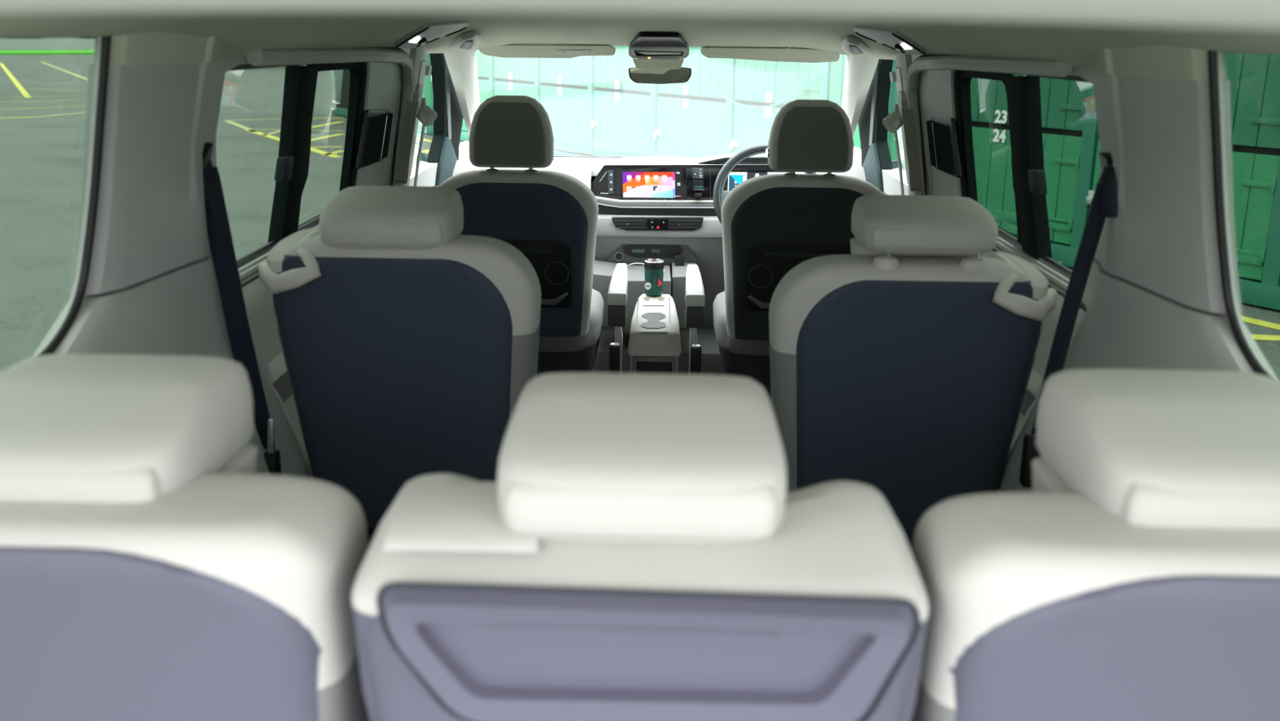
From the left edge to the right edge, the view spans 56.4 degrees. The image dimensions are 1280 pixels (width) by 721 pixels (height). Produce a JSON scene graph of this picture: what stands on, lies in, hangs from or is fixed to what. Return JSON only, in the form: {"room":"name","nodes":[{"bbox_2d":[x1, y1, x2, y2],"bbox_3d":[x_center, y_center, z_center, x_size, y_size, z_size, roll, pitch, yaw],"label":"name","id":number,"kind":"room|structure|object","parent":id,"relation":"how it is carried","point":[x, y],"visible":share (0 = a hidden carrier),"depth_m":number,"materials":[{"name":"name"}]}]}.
{"room":"vehicle interior","nodes":[
{"label":"vehicle interior","id":0,"kind":"room"},
{"bbox_2d":[34,35,469,356],"bbox_3d":[-0.752,-0.133,2.857,0.165,1.370,4.950,1,15,1],"label":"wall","id":1,"kind":"structure","parent":0,"point":[427,173],"depth_m":1.61,"materials":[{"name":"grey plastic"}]},
{"bbox_2d":[0,36,97,372],"bbox_3d":[-0.758,-0.116,1.182,0.096,0.500,0.990,1,15,1],"label":"window","id":2,"kind":"structure","parent":1,"relation":"in","point":[46,84],"depth_m":1.49,"materials":[{"name":"clear glass"}]},
{"bbox_2d":[52,31,308,477],"bbox_3d":[-0.737,-0.010,1.858,0.222,1.060,1.160,1,15,1],"label":"trim","id":3,"kind":"structure","parent":1,"relation":"attached to","point":[164,90],"depth_m":1.74,"materials":[{"name":"grey plastic"}]},
{"bbox_2d":[202,142,213,168],"bbox_3d":[-0.695,-0.320,1.872,0.036,0.039,0.053,1,15,1],"label":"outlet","id":4,"kind":"object","parent":1,"relation":"attached to","point":[207,148],"depth_m":1.88,"materials":[{"name":"black plastic"}]},
{"bbox_2d":[202,158,281,475],"bbox_3d":[-0.678,-0.044,2.006,0.055,0.632,0.146,5,16,15],"label":"belt","id":5,"kind":"object","parent":1,"relation":"hanging from","point":[219,232],"visible":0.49,"depth_m":2.00,"materials":[{"name":"woven fabric webbing"},{"name":"black plastic"},{"name":"metal"}]},
{"bbox_2d":[141,47,414,478],"bbox_3d":[-0.718,-0.194,2.644,0.176,1.000,1.734,1,15,1],"label":"door","id":6,"kind":"structure","parent":1,"relation":"in","point":[390,79],"depth_m":2.58,"materials":[{"name":"grey plastic"}]},
{"bbox_2d":[272,370,293,402],"bbox_3d":[-0.711,0.065,2.345,0.011,0.060,0.220,1,15,1],"label":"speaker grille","id":7,"kind":"object","parent":6,"relation":"attached to","point":[282,383],"depth_m":2.37,"materials":[{"name":"grey plastic"}]},
{"bbox_2d":[216,62,367,268],"bbox_3d":[-0.728,-0.432,2.479,0.109,0.452,1.120,1,15,1],"label":"window","id":8,"kind":"structure","parent":6,"relation":"attached to","point":[288,136],"depth_m":2.43,"materials":[{"name":"clear glass"}]},
{"bbox_2d":[355,110,393,168],"bbox_3d":[-0.684,-0.580,3.091,0.052,0.149,0.269,1,15,1],"label":"air vent","id":9,"kind":"object","parent":6,"relation":"attached to","point":[375,135],"visible":1,"depth_m":3.02,"materials":[{"name":"black plastic"}]},
{"bbox_2d":[395,84,423,183],"bbox_3d":[-0.655,-0.642,3.376,0.079,0.274,0.136,1,15,1],"label":"strap","id":10,"kind":"object","parent":1,"relation":"hanging from","point":[402,167],"visible":0.98,"depth_m":3.33,"materials":[{"name":"grey fabric"}]},
{"bbox_2d":[403,46,431,186],"bbox_3d":[-0.713,-0.403,3.599,0.189,1.100,0.215,1,15,1],"label":"trim","id":11,"kind":"structure","parent":1,"relation":"attached to","point":[418,55],"depth_m":3.44,"materials":[{"name":"grey plastic"}]},
{"bbox_2d":[413,97,437,186],"bbox_3d":[-0.663,-0.613,3.545,0.060,0.335,0.235,-9,18,-31],"label":"belt","id":12,"kind":"object","parent":1,"relation":"attached to","point":[425,115],"visible":0.94,"depth_m":3.43,"materials":[{"name":"grey fabric"}]},
{"bbox_2d":[426,53,463,186],"bbox_3d":[-0.708,-0.704,4.395,0.138,1.060,1.380,1,15,1],"label":"car window","id":13,"kind":"structure","parent":1,"relation":"in","point":[447,126],"depth_m":4.33,"materials":[{"name":"black"}]},
{"bbox_2d":[415,151,427,167],"bbox_3d":[-0.867,-0.779,4.924,0.089,0.160,0.246,-9,18,-31],"label":"mirror","id":14,"kind":"object","parent":13,"relation":"attached to","point":[424,158],"visible":0.17,"depth_m":4.92,"materials":[{"name":"grey mirror"}]},
{"bbox_2d":[443,50,479,135],"bbox_3d":[-0.618,-0.948,4.507,0.101,0.535,1.361,0,15,-3],"label":"trim","id":15,"kind":"structure","parent":1,"relation":"attached to","point":[462,66],"depth_m":4.12,"materials":[{"name":"grey plastic"}]},
{"bbox_2d":[592,348,597,372],"bbox_3d":[0.025,0.597,2.936,1.640,0.060,4.850,1,15,1],"label":"floor","id":16,"kind":"structure","parent":0,"point":[594,362],"depth_m":4.93,"materials":[{"name":"grey carpet"}]},
{"bbox_2d":[0,353,369,720],"bbox_3d":[-0.499,0.472,1.322,0.522,1.020,0.669,1,15,1],"label":"seat","id":17,"kind":"object","parent":16,"relation":"on","point":[148,571],"visible":0.99,"depth_m":0.94,"materials":[{"name":"grey fabric"}]},
{"bbox_2d":[257,185,541,547],"bbox_3d":[-0.430,0.131,2.531,0.495,1.041,0.774,1,15,1],"label":"seat","id":18,"kind":"object","parent":16,"relation":"on","point":[409,341],"visible":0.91,"depth_m":2.15,"materials":[{"name":"grey fabric"}]},
{"bbox_2d":[365,521,381,528],"bbox_3d":[-0.426,0.226,2.658,0.478,0.130,0.488,1,15,1],"label":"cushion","id":19,"kind":"object","parent":18,"relation":"on","point":[369,524],"depth_m":2.45,"materials":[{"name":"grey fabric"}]},
{"bbox_2d":[437,95,627,376],"bbox_3d":[-0.337,-0.313,3.973,0.609,1.139,0.815,1,15,1],"label":"seat","id":20,"kind":"object","parent":16,"relation":"on","point":[550,217],"visible":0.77,"depth_m":3.59,"materials":[{"name":"grey fabric"}]},
{"bbox_2d":[537,288,604,351],"bbox_3d":[-0.383,-0.155,4.129,0.508,0.130,0.508,1,15,1],"label":"cushion","id":21,"kind":"object","parent":20,"relation":"on","point":[587,342],"depth_m":3.92,"materials":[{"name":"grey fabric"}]},
{"bbox_2d":[351,372,928,720],"bbox_3d":[0.000,0.482,1.294,0.452,1.028,0.691,1,15,1],"label":"seat","id":22,"kind":"object","parent":16,"relation":"on","point":[639,548],"visible":1,"depth_m":0.90,"materials":[{"name":"grey fabric"}]},
{"bbox_2d":[376,581,920,720],"bbox_3d":[0.006,0.227,0.891,0.401,0.132,0.050,1,15,1],"label":"tray","id":23,"kind":"object","parent":22,"relation":"on","point":[446,651],"depth_m":0.89,"materials":[{"name":"purple"}]},
{"bbox_2d":[627,293,681,373],"bbox_3d":[0.048,0.041,3.987,0.184,0.448,0.509,1,15,1],"label":"console","id":24,"kind":"object","parent":16,"relation":"on","point":[654,346],"visible":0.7,"depth_m":3.73,"materials":[{"name":"grey plastic"}]},
{"bbox_2d":[642,296,648,300],"bbox_3d":[0.020,-0.211,4.071,0.022,0.007,0.071,1,15,1],"label":"cup","id":25,"kind":"object","parent":24,"relation":"on","point":[644,298],"depth_m":4.06,"materials":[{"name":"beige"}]},
{"bbox_2d":[640,312,666,328],"bbox_3d":[0.043,-0.130,3.824,0.079,0.013,0.196,1,15,1],"label":"cup holder","id":26,"kind":"object","parent":24,"relation":"on","point":[648,320],"depth_m":3.81,"materials":[{"name":"grey rubber"}]},
{"bbox_2d":[644,258,664,295],"bbox_3d":[0.048,-0.286,4.099,0.070,0.119,0.070,1,15,1],"label":"tumbler","id":27,"kind":"object","parent":24,"relation":"on","point":[654,268],"visible":1,"depth_m":4.08,"materials":[{"name":"teal metal"}]},
{"bbox_2d":[452,155,866,374],"bbox_3d":[0.073,-0.376,4.888,1.640,0.907,1.129,1,15,1],"label":"dashboard","id":28,"kind":"object","parent":16,"relation":"on","point":[650,207],"visible":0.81,"depth_m":4.58,"materials":[{"name":"light grey plastic"},{"name":"black plastic"},{"name":"glass screen"}]},
{"bbox_2d":[615,253,622,260],"bbox_3d":[-0.082,-0.403,4.624,0.031,0.031,0.006,1,15,1],"label":"power socket","id":29,"kind":"object","parent":28,"relation":"attached to","point":[619,256],"depth_m":4.62,"materials":[{"name":"black plastic"}]},
{"bbox_2d":[611,217,703,231],"bbox_3d":[0.067,-0.523,4.566,0.349,0.052,0.030,1,15,1],"label":"air vent","id":30,"kind":"object","parent":28,"relation":"attached to","point":[618,224],"depth_m":4.55,"materials":[{"name":"black plastic"}]},
{"bbox_2d":[671,262,695,328],"bbox_3d":[0.174,-0.248,4.537,0.108,0.210,0.230,1,15,1],"label":"armrest","id":31,"kind":"object","parent":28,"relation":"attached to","point":[678,269],"depth_m":4.43,"materials":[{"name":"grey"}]},
{"bbox_2d":[697,153,787,191],"bbox_3d":[0.439,-0.741,4.729,0.425,0.168,0.370,1,15,1],"label":"cluster","id":32,"kind":"object","parent":28,"relation":"on","point":[734,178],"visible":0.33,"depth_m":4.56,"materials":[{"name":"black"}]},
{"bbox_2d":[697,153,765,163],"bbox_3d":[0.441,-0.807,4.753,0.425,0.053,0.290,1,15,1],"label":"hood","id":33,"kind":"object","parent":32,"relation":"attached to","point":[725,157],"depth_m":4.62,"materials":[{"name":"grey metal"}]},
{"bbox_2d":[713,144,816,224],"bbox_3d":[0.487,-0.594,4.269,0.348,0.354,0.388,9,18,29],"label":"steering wheel","id":34,"kind":"object","parent":28,"relation":"attached to","point":[719,195],"visible":0.26,"depth_m":4.21,"materials":[{"name":"grey leather"}]},
{"bbox_3d":[0.079,-0.963,4.611,1.640,0.514,1.304,1,15,1],"label":"window","id":35,"kind":"structure","parent":28,"relation":"attached to","visible":0},
{"bbox_2d":[553,147,594,157],"bbox_3d":[-0.267,-0.932,5.273,0.774,0.107,0.021,1,15,1],"label":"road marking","id":36,"kind":"object","parent":35,"relation":"attached to","point":[554,148],"visible":0.34,"depth_m":5.28,"materials":[{"name":"white paint"}]},
{"bbox_2d":[628,58,691,84],"bbox_3d":[0.067,-0.963,3.972,0.212,0.086,0.172,1,15,1],"label":"mirror","id":37,"kind":"object","parent":35,"relation":"attached to","point":[646,71],"visible":1,"depth_m":4.00,"materials":[{"name":"black plastic"}]},
{"bbox_2d":[684,99,884,404],"bbox_3d":[0.456,-0.299,3.960,0.621,1.139,0.815,1,15,1],"label":"seat","id":38,"kind":"object","parent":16,"relation":"on","point":[772,224],"visible":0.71,"depth_m":3.58,"materials":[{"name":"grey fabric"}]},
{"bbox_2d":[712,290,769,355],"bbox_3d":[0.508,-0.139,4.114,0.508,0.130,0.508,1,15,1],"label":"cushion","id":39,"kind":"object","parent":38,"relation":"on","point":[728,345],"depth_m":3.92,"materials":[{"name":"grey fabric"}]},
{"bbox_2d":[768,195,1057,553],"bbox_3d":[0.486,0.162,2.505,0.495,1.062,0.774,1,15,1],"label":"seat","id":40,"kind":"object","parent":16,"relation":"on","point":[901,364],"visible":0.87,"depth_m":2.12,"materials":[{"name":"grey fabric"}]},
{"bbox_2d":[911,368,1279,720],"bbox_3d":[0.492,0.489,1.298,0.522,1.025,0.669,1,15,1],"label":"seat","id":41,"kind":"object","parent":16,"relation":"on","point":[1137,578],"visible":0.98,"depth_m":0.91,"materials":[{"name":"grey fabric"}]},
{"bbox_2d":[0,10,1279,66],"bbox_3d":[0.035,-0.633,2.242,1.490,0.178,3.540,1,15,1],"label":"ceiling","id":42,"kind":"structure","parent":0,"point":[240,32],"depth_m":2.21,"materials":[{"name":"beige fabric"}]},
{"bbox_2d":[395,20,468,48],"bbox_3d":[-0.551,-0.843,3.073,0.158,0.077,0.455,1,15,1],"label":"reading lamp","id":43,"kind":"object","parent":42,"relation":"attached to","point":[428,33],"visible":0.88,"depth_m":3.06,"materials":[{"name":"grey plastic"}]},
{"bbox_2d":[449,31,481,49],"bbox_3d":[-0.525,-0.961,3.584,0.095,0.057,0.382,-3,16,-13],"label":"handgrip","id":44,"kind":"object","parent":42,"relation":"attached to","point":[476,37],"visible":0.98,"depth_m":3.48,"materials":[{"name":"grey plastic"}]},
{"bbox_2d":[479,44,615,57],"bbox_3d":[-0.299,-1.002,3.852,0.441,0.053,0.078,1,15,1],"label":"sun visor","id":45,"kind":"object","parent":42,"relation":"attached to","point":[513,51],"visible":0.92,"depth_m":3.84,"materials":[{"name":"beige fabric"}]},
{"bbox_2d":[628,31,688,59],"bbox_3d":[0.059,-0.973,3.690,0.190,0.082,0.320,1,15,1],"label":"console","id":46,"kind":"object","parent":42,"relation":"attached to","point":[646,45],"visible":1,"depth_m":3.73,"materials":[{"name":"black plastic"}]},
{"bbox_2d":[633,50,683,59],"bbox_3d":[0.058,-0.956,3.734,0.156,0.026,0.020,1,15,1],"label":"tray","id":47,"kind":"object","parent":46,"relation":"on","point":[640,55],"depth_m":3.73,"materials":[{"name":"black plastic"}]},
{"bbox_2d":[701,46,839,62],"bbox_3d":[0.422,-0.991,3.853,0.452,0.056,0.083,0,15,-3],"label":"sun visor","id":48,"kind":"object","parent":42,"relation":"attached to","point":[766,54],"visible":0.93,"depth_m":3.85,"materials":[{"name":"beige fabric"}]},
{"bbox_2d":[840,35,872,54],"bbox_3d":[0.649,-0.940,3.565,0.095,0.057,0.381,5,16,14],"label":"handgrip","id":49,"kind":"object","parent":42,"relation":"attached to","point":[845,42],"visible":0.98,"depth_m":3.47,"materials":[{"name":"grey plastic"}]},
{"bbox_2d":[853,26,925,55],"bbox_3d":[0.654,-0.822,3.054,0.158,0.077,0.455,1,15,1],"label":"reading lamp","id":50,"kind":"object","parent":42,"relation":"attached to","point":[891,38],"visible":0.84,"depth_m":3.04,"materials":[{"name":"grey plastic"}]},
{"bbox_2d":[853,50,1277,380],"bbox_3d":[0.823,-0.105,2.831,0.165,1.370,4.950,1,15,1],"label":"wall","id":51,"kind":"structure","parent":0,"point":[891,182],"depth_m":1.58,"materials":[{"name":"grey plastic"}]},
{"bbox_2d":[0,0,1279,28],"bbox_3d":[-0.003,-0.175,0.393,1.600,0.170,0.410,1,15,1],"label":"trim","id":52,"kind":"structure","parent":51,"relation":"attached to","point":[1265,14],"depth_m":0.45,"materials":[{"name":"grey plastic"}]},
{"bbox_2d":[841,55,879,136],"bbox_3d":[0.771,-0.924,4.485,0.101,0.535,1.361,2,15,5],"label":"trim","id":53,"kind":"structure","parent":51,"relation":"attached to","point":[860,71],"depth_m":4.09,"materials":[{"name":"grey plastic"}]},
{"bbox_2d":[857,58,893,195],"bbox_3d":[0.848,-0.676,4.370,0.138,1.060,1.380,1,15,1],"label":"door","id":54,"kind":"structure","parent":51,"relation":"in","point":[875,153],"depth_m":4.31,"materials":[{"name":"black plastic"}]},
{"bbox_2d":[891,159,906,175],"bbox_3d":[1.031,-0.742,4.894,0.115,0.153,0.246,9,18,29],"label":"mirror","id":55,"kind":"object","parent":54,"relation":"attached to","point":[895,162],"visible":0.2,"depth_m":4.89,"materials":[{"name":"grey mirror"}]},
{"bbox_2d":[882,104,904,195],"bbox_3d":[0.773,-0.588,3.522,0.060,0.335,0.235,11,18,33],"label":"belt","id":56,"kind":"object","parent":51,"relation":"attached to","point":[893,122],"visible":0.94,"depth_m":3.41,"materials":[{"name":"grey fabric"}]},
{"bbox_2d":[889,53,914,195],"bbox_3d":[0.818,-0.376,3.574,0.189,1.100,0.215,1,15,1],"label":"trim","id":57,"kind":"structure","parent":51,"relation":"attached to","point":[904,61],"depth_m":3.41,"materials":[{"name":"grey plastic"}]},
{"bbox_2d":[897,90,922,191],"bbox_3d":[0.761,-0.617,3.353,0.079,0.274,0.136,1,15,1],"label":"strap","id":58,"kind":"object","parent":51,"relation":"hanging from","point":[907,114],"visible":0.98,"depth_m":3.31,"materials":[{"name":"grey"}]},
{"bbox_2d":[906,54,1093,452],"bbox_3d":[0.785,-0.168,2.620,0.176,1.000,1.734,1,15,1],"label":"door","id":59,"kind":"structure","parent":51,"relation":"in","point":[930,91],"depth_m":2.69,"materials":[{"name":"grey plastic"}]},
{"bbox_2d":[926,117,962,177],"bbox_3d":[0.778,-0.554,3.068,0.052,0.149,0.269,1,15,1],"label":"air vent","id":60,"kind":"object","parent":59,"relation":"attached to","point":[944,156],"visible":1,"depth_m":3.00,"materials":[{"name":"black plastic"}]},
{"bbox_2d":[953,70,1100,279],"bbox_3d":[0.798,-0.406,2.454,0.109,0.452,1.120,1,15,1],"label":"window","id":61,"kind":"structure","parent":59,"relation":"attached to","point":[1029,147],"depth_m":2.40,"materials":[{"name":"clear glass"}]},
{"bbox_2d":[1020,388,1035,415],"bbox_3d":[0.759,0.090,2.321,0.011,0.060,0.220,1,15,1],"label":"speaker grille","id":62,"kind":"object","parent":59,"relation":"attached to","point":[1029,397],"depth_m":2.33,"materials":[{"name":"grey plastic"}]},
{"bbox_2d":[1019,164,1118,487],"bbox_3d":[0.701,-0.042,1.940,0.053,0.569,0.158,-2,16,-10],"label":"belt","id":63,"kind":"object","parent":51,"relation":"hanging from","point":[1104,203],"visible":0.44,"depth_m":1.91,"materials":[{"name":"woven fabric webbing"},{"name":"black plastic"}]},
{"bbox_2d":[1098,152,1112,169],"bbox_3d":[0.744,-0.284,1.867,0.043,0.078,0.056,1,15,1],"label":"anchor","id":64,"kind":"object","parent":51,"relation":"attached to","point":[1106,158],"depth_m":1.86,"materials":[{"name":"black plastic"}]},
{"bbox_2d":[997,44,1255,492],"bbox_3d":[0.772,0.016,1.834,0.222,1.060,1.160,1,15,1],"label":"trim","id":65,"kind":"structure","parent":51,"relation":"attached to","point":[1155,264],"depth_m":1.71,"materials":[{"name":"grey plastic"}]},
{"bbox_2d":[1222,52,1279,382],"bbox_3d":[0.775,-0.089,1.157,0.096,0.500,0.990,1,15,1],"label":"window","id":66,"kind":"structure","parent":51,"relation":"in","point":[1251,81],"depth_m":1.51,"materials":[{"name":"clear glass"}]},
{"label":"outside","id":67,"kind":"structure","parent":0,"visible":0},
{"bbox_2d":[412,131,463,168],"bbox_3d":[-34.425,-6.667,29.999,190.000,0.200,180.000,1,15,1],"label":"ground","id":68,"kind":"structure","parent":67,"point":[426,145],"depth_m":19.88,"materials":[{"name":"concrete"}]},
{"bbox_2d":[416,137,431,142],"bbox_3d":[-3.675,-3.796,20.577,0.100,0.004,1.263,-8,17,-28],"label":"road marking","id":69,"kind":"object","parent":68,"relation":"on","point":[418,138],"visible":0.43,"depth_m":20.63,"materials":[{"name":"yellow paint"}]},
{"bbox_2d":[417,55,889,157],"bbox_3d":[0.876,-3.357,14.625,1.050,2.420,28.700,-8,18,-30],"label":"frame","id":70,"kind":"object","parent":68,"relation":"on","point":[824,77],"visible":0.13,"depth_m":15.09,"materials":[{"name":"white metal"}]},
{"bbox_2d":[422,75,433,124],"bbox_3d":[-3.662,-4.644,21.300,0.085,0.874,1.576,-8,18,-30],"label":"panel","id":71,"kind":"object","parent":70,"relation":"attached to","point":[428,94],"visible":0.14,"depth_m":21.49,"materials":[{"name":"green metal"}]},
{"bbox_2d":[425,53,431,72],"bbox_3d":[-3.649,-5.671,21.018,0.085,1.165,1.576,-8,18,-30],"label":"panel","id":72,"kind":"object","parent":70,"relation":"attached to","point":[428,56],"visible":0.02,"depth_m":21.31,"materials":[{"name":"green metal"}]},
{"bbox_2d":[461,79,489,131],"bbox_3d":[-2.811,-4.257,19.928,0.085,0.874,1.576,-8,18,-30],"label":"panel","id":73,"kind":"object","parent":70,"relation":"attached to","point":[483,85],"visible":0.23,"depth_m":19.46,"materials":[{"name":"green metal"}]},
{"bbox_2d":[475,49,488,77],"bbox_3d":[-2.798,-5.285,19.647,0.085,1.165,1.576,-8,18,-30],"label":"panel","id":74,"kind":"object","parent":70,"relation":"attached to","point":[482,60],"visible":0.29,"depth_m":19.34,"materials":[{"name":"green metal"}]},
{"bbox_2d":[493,56,534,81],"bbox_3d":[-1.947,-4.898,18.275,0.085,1.165,1.576,-8,18,-30],"label":"panel","id":75,"kind":"object","parent":70,"relation":"attached to","point":[513,68],"visible":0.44,"depth_m":18.34,"materials":[{"name":"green metal"}]},
{"bbox_2d":[493,80,534,98],"bbox_3d":[-1.960,-3.871,18.556,0.085,0.874,1.576,-8,18,-30],"label":"panel","id":76,"kind":"object","parent":70,"relation":"attached to","point":[500,88],"visible":0.34,"depth_m":18.46,"materials":[{"name":"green metal"}]},
{"bbox_2d":[539,85,587,153],"bbox_3d":[-1.109,-3.484,17.184,0.085,0.874,1.576,-8,18,-30],"label":"panel","id":77,"kind":"object","parent":70,"relation":"attached to","point":[566,108],"visible":0.75,"depth_m":17.05,"materials":[{"name":"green metal"}]},
{"bbox_2d":[539,56,587,86],"bbox_3d":[-1.095,-4.512,16.903,0.085,1.165,1.576,-8,18,-30],"label":"panel","id":78,"kind":"object","parent":70,"relation":"attached to","point":[567,71],"visible":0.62,"depth_m":16.95,"materials":[{"name":"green metal"}]},
{"bbox_2d":[590,90,650,156],"bbox_3d":[-0.258,-3.099,15.812,0.085,0.876,1.576,-8,18,-30],"label":"panel","id":79,"kind":"object","parent":70,"relation":"attached to","point":[620,124],"visible":0.82,"depth_m":15.78,"materials":[{"name":"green metal"}]},
{"bbox_2d":[594,45,650,92],"bbox_3d":[-0.244,-4.125,15.531,0.085,1.165,1.576,-8,18,-30],"label":"panel","id":80,"kind":"object","parent":70,"relation":"attached to","point":[611,72],"visible":0.39,"depth_m":15.70,"materials":[{"name":"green metal"}]},
{"bbox_2d":[653,97,725,158],"bbox_3d":[0.594,-2.712,14.441,0.085,0.874,1.576,-8,18,-30],"label":"panel","id":81,"kind":"object","parent":70,"relation":"attached to","point":[686,128],"visible":0.62,"depth_m":14.40,"materials":[{"name":"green metal"}]},
{"bbox_2d":[657,47,727,98],"bbox_3d":[0.607,-3.739,14.160,0.085,1.165,1.576,-8,18,-30],"label":"panel","id":82,"kind":"object","parent":70,"relation":"attached to","point":[714,69],"visible":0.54,"depth_m":14.05,"materials":[{"name":"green metal"}]},
{"bbox_2d":[728,104,780,157],"bbox_3d":[1.445,-2.325,13.069,0.085,0.874,1.576,-8,18,-30],"label":"panel","id":83,"kind":"object","parent":70,"relation":"attached to","point":[752,126],"visible":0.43,"depth_m":13.34,"materials":[{"name":"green metal"}]},
{"bbox_2d":[699,72,819,108],"bbox_3d":[1.264,-2.968,13.099,0.024,0.402,2.181,-8,18,-30],"label":"hose","id":84,"kind":"object","parent":70,"relation":"hanging from","point":[700,73],"visible":1,"depth_m":13.05,"materials":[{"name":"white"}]},
{"bbox_2d":[734,58,820,104],"bbox_3d":[1.458,-3.353,12.788,0.085,1.165,1.576,-8,18,-30],"label":"panel","id":85,"kind":"object","parent":70,"relation":"attached to","point":[757,81],"visible":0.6,"depth_m":12.88,"materials":[{"name":"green metal"}]},
{"bbox_2d":[828,53,897,113],"bbox_3d":[2.309,-2.966,11.416,0.085,1.165,1.576,-8,18,-30],"label":"panel","id":86,"kind":"object","parent":70,"relation":"attached to","point":[837,68],"visible":0.02,"depth_m":11.96,"materials":[{"name":"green metal"}]},
{"bbox_2d":[853,124,905,168],"bbox_3d":[2.296,-1.939,11.697,0.085,0.874,1.576,-8,18,-30],"label":"panel","id":87,"kind":"object","parent":70,"relation":"attached to","point":[891,136],"visible":0.02,"depth_m":11.44,"materials":[{"name":"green metal"}]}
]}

